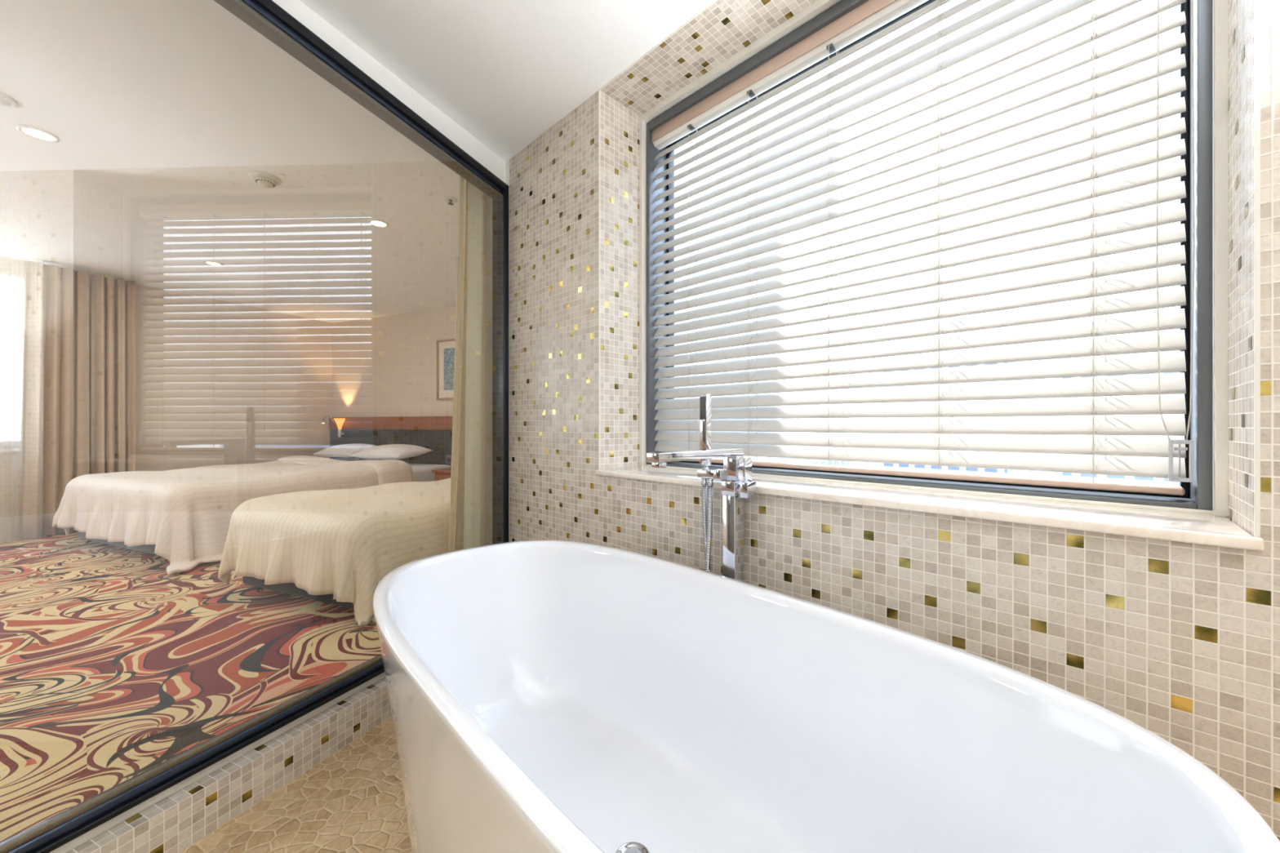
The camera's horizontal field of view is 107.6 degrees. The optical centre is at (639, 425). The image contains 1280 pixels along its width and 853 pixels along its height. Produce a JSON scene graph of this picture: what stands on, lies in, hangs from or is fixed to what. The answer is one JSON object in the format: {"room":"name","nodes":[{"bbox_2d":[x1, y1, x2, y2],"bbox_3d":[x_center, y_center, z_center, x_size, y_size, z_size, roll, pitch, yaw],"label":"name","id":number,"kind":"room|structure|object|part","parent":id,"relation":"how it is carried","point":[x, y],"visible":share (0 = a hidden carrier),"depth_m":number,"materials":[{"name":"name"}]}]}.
{"room":"hotel bathroom","nodes":[
{"label":"hotel bathroom","id":0,"kind":"room"},
{"bbox_2d":[0,256,332,540],"bbox_3d":[-5.303,-0.185,3.232,0.200,2.470,6.520,0,0,23],"label":"wall","id":1,"kind":"structure","parent":0,"point":[218,382],"depth_m":4.95,"materials":[{"name":"beige paint"}]},
{"bbox_2d":[0,266,26,453],"bbox_3d":[-5.573,-0.517,2.444,0.170,1.466,3.060,0,0,23],"label":"window","id":2,"kind":"structure","parent":1,"relation":"in","point":[4,272],"depth_m":3.80,"materials":[{"name":"white plastic"}]},
{"bbox_3d":[-5.540,0.201,2.430,0.100,0.030,3.060,0,0,23],"label":"sill","id":3,"kind":"part","parent":2,"relation":"part of","materials":[{"name":"white plastic"}]},
{"bbox_2d":[0,530,381,842],"bbox_3d":[-3.174,1.000,2.229,4.503,0.200,6.370,0,0,23],"label":"floor","id":4,"kind":"structure","parent":0,"point":[114,666],"depth_m":1.81,"materials":[{"name":"carpet"}]},
{"bbox_2d":[76,462,451,555],"bbox_3d":[-3.191,0.665,4.334,1.580,0.470,2.340,0,0,23],"label":"bed","id":5,"kind":"object","parent":4,"relation":"on","point":[421,472],"visible":0.16,"depth_m":4.62,"materials":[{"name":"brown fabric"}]},
{"bbox_2d":[52,455,413,575],"bbox_3d":[-3.249,0.608,3.989,1.892,0.561,1.909,0,0,23],"label":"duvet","id":6,"kind":"object","parent":5,"relation":"on","point":[187,513],"visible":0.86,"depth_m":3.24,"materials":[{"name":"white fabric"}]},
{"bbox_2d":[312,443,375,457],"bbox_3d":[-3.335,0.290,5.387,0.660,0.153,0.457,0,0,23],"label":"pillow","id":7,"kind":"object","parent":5,"relation":"on","point":[344,451],"visible":0.71,"depth_m":5.22,"materials":[{"name":"white fabric"}]},
{"bbox_2d":[350,444,431,459],"bbox_3d":[-2.700,0.289,5.091,0.740,0.160,0.457,0,0,23],"label":"pillow","id":8,"kind":"object","parent":5,"relation":"on","point":[392,451],"visible":0.99,"depth_m":4.94,"materials":[{"name":"white fabric"}]},
{"bbox_3d":[-3.191,0.562,4.334,1.580,0.265,2.340,0,0,23],"label":"mattress","id":9,"kind":"part","parent":5,"relation":"part of","materials":[{"name":"white fabric"}]},
{"bbox_2d":[243,576,354,609],"bbox_3d":[-1.247,0.685,3.438,1.060,0.430,2.440,0,0,23],"label":"bed","id":10,"kind":"object","parent":4,"relation":"on","point":[291,588],"visible":0.1,"depth_m":2.38,"materials":[{"name":"black fabric"}]},
{"bbox_2d":[217,478,450,626],"bbox_3d":[-1.314,0.634,3.237,1.200,0.503,2.207,0,0,23],"label":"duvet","id":11,"kind":"object","parent":10,"relation":"on","point":[341,543],"visible":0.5,"depth_m":2.30,"materials":[{"name":"beige fabric"}]},
{"bbox_2d":[431,467,451,480],"bbox_3d":[-1.670,0.670,4.702,0.640,0.460,0.485,0,0,23],"label":"nightstand","id":12,"kind":"object","parent":4,"relation":"on","point":[442,473],"visible":0.15,"depth_m":4.58,"materials":[{"name":"red wood"}]},
{"bbox_3d":[-1.757,0.570,4.500,0.560,0.160,0.015,0,0,23],"label":"drawer","id":13,"kind":"part","parent":12,"relation":"part of","materials":[{"name":"red wood"}]},
{"bbox_2d":[180,716,411,852],"bbox_3d":[-0.363,1.100,0.076,3.624,0.100,2.798,0,0,45],"label":"floor","id":14,"kind":"structure","parent":0,"point":[353,801],"depth_m":1.27,"materials":[{"name":"stone"}]},
{"bbox_2d":[646,394,755,582],"bbox_3d":[0.148,0.479,1.256,0.170,1.142,0.384,0,0,45],"label":"faucet","id":15,"kind":"object","parent":14,"relation":"on","point":[735,477],"visible":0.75,"depth_m":1.33,"materials":[{"name":"silver metal"}]},
{"bbox_2d":[652,462,666,468],"bbox_3d":[0.046,0.095,1.119,0.026,0.014,0.026,0,0,45],"label":"outlet","id":16,"kind":"object","parent":15,"relation":"attached to","point":[655,464],"depth_m":1.11,"materials":[{"name":"silver metal"}]},
{"bbox_3d":[0.156,0.077,1.231,0.042,0.022,0.360,0,0,45],"label":"spout","id":17,"kind":"part","parent":15,"relation":"part of","materials":[{"name":"silver metal"}]},
{"bbox_3d":[0.297,0.180,1.315,0.039,0.045,0.046,0,0,45],"label":"mixer knob","id":18,"kind":"part","parent":15,"relation":"part of","materials":[{"name":"silver metal"}]},
{"bbox_3d":[0.301,0.124,1.311,0.006,0.068,0.038,0,0,45],"label":"lever","id":19,"kind":"part","parent":15,"relation":"part of","materials":[{"name":"silver metal"}]},
{"bbox_2d":[372,539,1279,852],"bbox_3d":[-0.019,0.730,0.960,1.633,0.640,0.806,0,0,45],"label":"bathtub","id":20,"kind":"object","parent":14,"relation":"on","point":[545,696],"visible":1,"depth_m":1.00,"materials":[{"name":"white ceramic"}]},
{"bbox_2d":[0,0,714,323],"bbox_3d":[-1.699,-1.395,1.700,8.132,0.150,6.570,0,0,23],"label":"ceiling","id":21,"kind":"structure","parent":0,"point":[162,113],"depth_m":2.12,"materials":[{"name":"paint"}]},
{"bbox_2d":[0,93,17,106],"bbox_3d":[-2.585,-1.313,1.881,0.104,0.014,0.104,0,0,23],"label":"ceiling speaker","id":22,"kind":"object","parent":21,"relation":"attached to","point":[5,100],"visible":1,"depth_m":1.89,"materials":[{"name":"white plastic"}]},
{"bbox_2d":[0,97,11,106],"bbox_3d":[-2.585,-1.308,1.881,0.068,0.004,0.068,0,0,29],"label":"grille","id":23,"kind":"object","parent":22,"relation":"attached to","point":[3,101],"depth_m":1.89,"materials":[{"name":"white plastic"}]},
{"bbox_2d":[15,124,59,142],"bbox_3d":[-2.721,-1.317,2.116,0.124,0.006,0.124,0,0,23],"label":"recessed light","id":24,"kind":"object","parent":21,"relation":"in","point":[32,131],"visible":1,"depth_m":2.11,"materials":[{"name":"white plastic"}]},
{"bbox_2d":[17,260,88,538],"bbox_3d":[-4.773,-0.206,3.825,0.136,2.188,0.373,0,0,23],"label":"drape","id":25,"kind":"object","parent":21,"relation":"hanging from","point":[55,432],"visible":0.88,"depth_m":3.79,"materials":[{"name":"beige fabric"}]},
{"bbox_2d":[90,274,136,474],"bbox_3d":[-4.654,-0.206,4.150,0.122,2.188,0.264,0,0,23],"label":"drape","id":26,"kind":"object","parent":21,"relation":"hanging from","point":[113,428],"visible":0.78,"depth_m":4.12,"materials":[{"name":"beige fabric"}]},
{"bbox_2d":[203,260,223,266],"bbox_3d":[-3.477,-1.317,3.813,0.124,0.006,0.124,0,0,23],"label":"recessed light","id":27,"kind":"object","parent":21,"relation":"in","point":[207,262],"visible":1,"depth_m":3.81,"materials":[{"name":"white plastic"}]},
{"bbox_2d":[248,170,281,188],"bbox_3d":[-2.000,-1.297,2.498,0.136,0.046,0.136,0,0,23],"label":"smoke detector","id":28,"kind":"object","parent":21,"relation":"attached to","point":[264,180],"visible":1,"depth_m":2.47,"materials":[{"name":"beige plastic"}]},
{"bbox_2d":[367,218,389,227],"bbox_3d":[-1.708,-1.317,3.058,0.124,0.006,0.124,0,0,23],"label":"recessed light","id":29,"kind":"object","parent":21,"relation":"in","point":[377,223],"visible":1,"depth_m":3.05,"materials":[{"name":"white plastic"}]},
{"bbox_2d":[443,195,457,204],"bbox_3d":[-1.106,-1.306,2.733,0.080,0.029,0.080,0,0,23],"label":"sprinkler","id":30,"kind":"object","parent":21,"relation":"attached to","point":[451,200],"visible":1,"depth_m":2.73,"materials":[{"name":"white plastic"}]},
{"bbox_2d":[448,176,484,551],"bbox_3d":[-0.543,-0.211,3.079,0.118,2.199,1.980,0,0,23],"label":"curtain","id":31,"kind":"object","parent":21,"relation":"hanging from","point":[467,500],"visible":0.18,"depth_m":2.34,"materials":[{"name":"beige fabric"}]},
{"bbox_2d":[272,0,506,545],"bbox_3d":[-1.078,-0.151,1.594,0.151,2.402,5.870,0,0,23],"label":"wall","id":32,"kind":"structure","parent":0,"point":[297,9],"depth_m":2.04,"materials":[{"name":"paint"}]},
{"bbox_2d":[49,672,391,852],"bbox_3d":[-1.402,0.971,0.653,0.109,0.158,3.885,0,0,23],"label":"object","id":33,"kind":"structure","parent":32,"relation":"attached to","point":[178,817],"depth_m":1.26,"materials":[{"name":"tile"}]},
{"bbox_2d":[0,0,508,852],"bbox_3d":[-1.234,-0.209,1.071,0.086,2.202,2.785,0,0,23],"label":"window frame","id":34,"kind":"structure","parent":32,"relation":"in","point":[266,17],"depth_m":1.52,"materials":[{"name":"black metal"}]},
{"bbox_3d":[-1.241,0.866,1.052,0.056,0.024,2.745,0,0,23],"label":"rail","id":35,"kind":"part","parent":34,"relation":"part of","materials":[{"name":"blue"}]},
{"bbox_3d":[-1.243,0.885,1.053,0.083,0.014,2.745,0,0,23],"label":"frame","id":36,"kind":"part","parent":34,"relation":"part of","materials":[{"name":"black metal"}]},
{"bbox_3d":[-1.238,-1.207,1.050,0.044,0.141,2.745,0,0,23],"label":"rail","id":37,"kind":"part","parent":34,"relation":"part of","materials":[{"name":"blue"}]},
{"bbox_3d":[-1.236,-1.233,1.071,0.081,0.155,2.785,0,0,23],"label":"frame","id":38,"kind":"part","parent":34,"relation":"part of","materials":[{"name":"black metal"}]},
{"bbox_3d":[-0.691,-0.147,2.326,0.085,2.075,0.030,0,0,23],"label":"frame","id":39,"kind":"part","parent":34,"relation":"part of","materials":[{"name":"black metal"}]},
{"bbox_2d":[332,306,456,417],"bbox_3d":[-1.926,-0.185,5.241,4.803,2.470,0.151,0,0,23],"label":"wall","id":40,"kind":"structure","parent":0,"point":[384,366],"depth_m":5.62,"materials":[{"name":"beige paint"}]},
{"bbox_2d":[328,416,453,466],"bbox_3d":[-1.995,0.400,5.147,4.250,1.000,0.073,0,0,23],"label":"headboard","id":41,"kind":"object","parent":40,"relation":"attached to","point":[434,433],"visible":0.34,"depth_m":5.44,"materials":[{"name":"black leather"}]},
{"bbox_2d":[321,415,336,425],"bbox_3d":[-3.891,-0.059,5.854,0.157,0.124,0.046,0,0,-25],"label":"reading lamp","id":42,"kind":"object","parent":41,"relation":"attached to","point":[322,421],"visible":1,"depth_m":5.83,"materials":[{"name":"silver metal"}]},
{"bbox_2d":[333,417,345,437],"bbox_3d":[-3.735,0.033,5.822,0.132,0.235,0.132,0,0,23],"label":"wall lamp","id":43,"kind":"object","parent":41,"relation":"attached to","point":[340,421],"visible":1,"depth_m":5.80,"materials":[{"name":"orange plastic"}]},
{"bbox_3d":[-3.735,-0.018,5.822,0.132,0.135,0.132,0,0,23],"label":"lamp shade","id":44,"kind":"part","parent":43,"relation":"part of","materials":[{"name":"orange"}]},
{"bbox_3d":[-3.730,0.100,5.835,0.036,0.100,0.063,0,0,23],"label":"stem","id":45,"kind":"part","parent":43,"relation":"part of","materials":[{"name":"white plastic"}]},
{"bbox_2d":[445,454,451,464],"bbox_3d":[-2.091,0.380,5.151,0.130,0.100,0.016,0,0,23],"label":"switch plate","id":46,"kind":"object","parent":41,"relation":"attached to","point":[448,458],"visible":0.58,"depth_m":5.15,"materials":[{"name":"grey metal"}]},
{"bbox_2d":[436,338,454,399],"bbox_3d":[-2.034,-0.622,5.190,0.575,0.676,0.027,0,0,23],"label":"framed picture","id":47,"kind":"object","parent":40,"relation":"attached to","point":[445,348],"visible":0.48,"depth_m":5.25,"materials":[{"name":"brown wood"}]},
{"bbox_2d":[444,347,454,390],"bbox_3d":[-2.034,-0.627,5.189,0.375,0.466,0.004,0,0,23],"label":"print","id":48,"kind":"object","parent":47,"relation":"attached to","point":[449,353],"depth_m":5.23},
{"bbox_2d":[506,0,1279,840],"bbox_3d":[0.733,-0.235,1.241,3.700,2.570,0.404,0,0,45],"label":"wall","id":49,"kind":"structure","parent":0,"point":[1179,641],"depth_m":1.05,"materials":[{"name":"tile"}]},
{"bbox_2d":[595,0,1264,551],"bbox_3d":[0.538,-0.563,1.423,1.588,1.514,0.418,0,0,45],"label":"window","id":50,"kind":"structure","parent":49,"relation":"in","point":[1205,529],"depth_m":1.01,"materials":[{"name":"grey metal"}]},
{"bbox_2d":[652,0,1194,495],"bbox_3d":[0.597,-0.558,1.491,1.511,1.407,0.080,0,0,45],"label":"blind","id":51,"kind":"object","parent":50,"relation":"attached to","point":[1124,425],"visible":0.99,"depth_m":1.26,"materials":[{"name":"beige"}]},
{"bbox_3d":[0.216,-0.532,1.883,0.026,1.335,0.049,0,0,45],"label":"ladder cord","id":52,"kind":"part","parent":51,"relation":"part of","materials":[{"name":"white fabric"}]},
{"bbox_3d":[0.412,-0.532,1.691,0.026,1.335,0.049,0,0,45],"label":"ladder cord","id":53,"kind":"part","parent":51,"relation":"part of","materials":[{"name":"white fabric"}]},
{"bbox_3d":[0.617,-0.532,1.488,0.026,1.335,0.049,0,0,45],"label":"ladder cord","id":54,"kind":"part","parent":51,"relation":"part of","materials":[{"name":"white fabric"}]},
{"bbox_3d":[0.602,0.137,1.502,1.497,0.016,0.052,0,0,45],"label":"rail","id":55,"kind":"part","parent":51,"relation":"part of","materials":[{"name":"beige"}]},
{"bbox_3d":[0.831,-0.532,1.277,0.026,1.335,0.049,0,0,45],"label":"ladder cord","id":56,"kind":"part","parent":51,"relation":"part of","materials":[{"name":"white fabric"}]},
{"bbox_3d":[1.044,-0.532,1.066,0.026,1.335,0.049,0,0,45],"label":"ladder cord","id":57,"kind":"part","parent":51,"relation":"part of","materials":[{"name":"white fabric"}]},
{"bbox_3d":[1.089,-0.581,0.974,0.021,1.238,0.023,0,0,45],"label":"pull cord","id":58,"kind":"part","parent":51,"relation":"part of","materials":[{"name":"white fabric"}]},
{"bbox_3d":[1.117,-0.581,0.952,0.012,1.238,0.023,0,0,45],"label":"pull cord","id":59,"kind":"part","parent":51,"relation":"part of","materials":[{"name":"white fabric"}]},
{"bbox_3d":[0.484,0.184,1.368,1.588,0.020,0.264,0,0,45],"label":"sill","id":60,"kind":"part","parent":50,"relation":"part of","materials":[{"name":"stone"}]},
{"label":"outside","id":61,"kind":"structure","parent":0,"visible":0},
{"bbox_2d":[674,142,687,399],"bbox_3d":[-0.097,-0.950,2.736,0.740,10.000,0.520,0,0,45],"label":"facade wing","id":62,"kind":"object","parent":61,"point":[683,157],"visible":0.02,"depth_m":2.53},
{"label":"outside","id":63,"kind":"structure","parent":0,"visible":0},
{"bbox_2d":[848,462,1062,479],"bbox_3d":[142.549,31.550,144.530,600.000,1.000,394.000,0,0,45],"label":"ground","id":64,"kind":"structure","parent":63,"point":[856,464],"depth_m":298.48,"materials":[{"name":"white"}]},
{"bbox_2d":[687,389,848,466],"bbox_3d":[17.116,12.800,81.437,30.600,36.500,20.600,0,0,45],"label":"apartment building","id":65,"kind":"structure","parent":64,"relation":"on","point":[753,458],"depth_m":67.68,"materials":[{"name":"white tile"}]},
{"bbox_2d":[880,361,1022,476],"bbox_3d":[44.093,11.300,66.067,14.600,39.500,16.600,0,0,45],"label":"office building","id":66,"kind":"structure","parent":64,"relation":"on","point":[899,466],"depth_m":59.67,"materials":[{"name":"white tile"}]},
{"bbox_2d":[1059,350,1178,485],"bbox_3d":[70.250,10.800,66.954,14.600,40.500,14.600,0,0,45],"label":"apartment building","id":67,"kind":"structure","parent":64,"relation":"on","point":[1157,481],"depth_m":62.76,"materials":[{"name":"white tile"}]}
]}

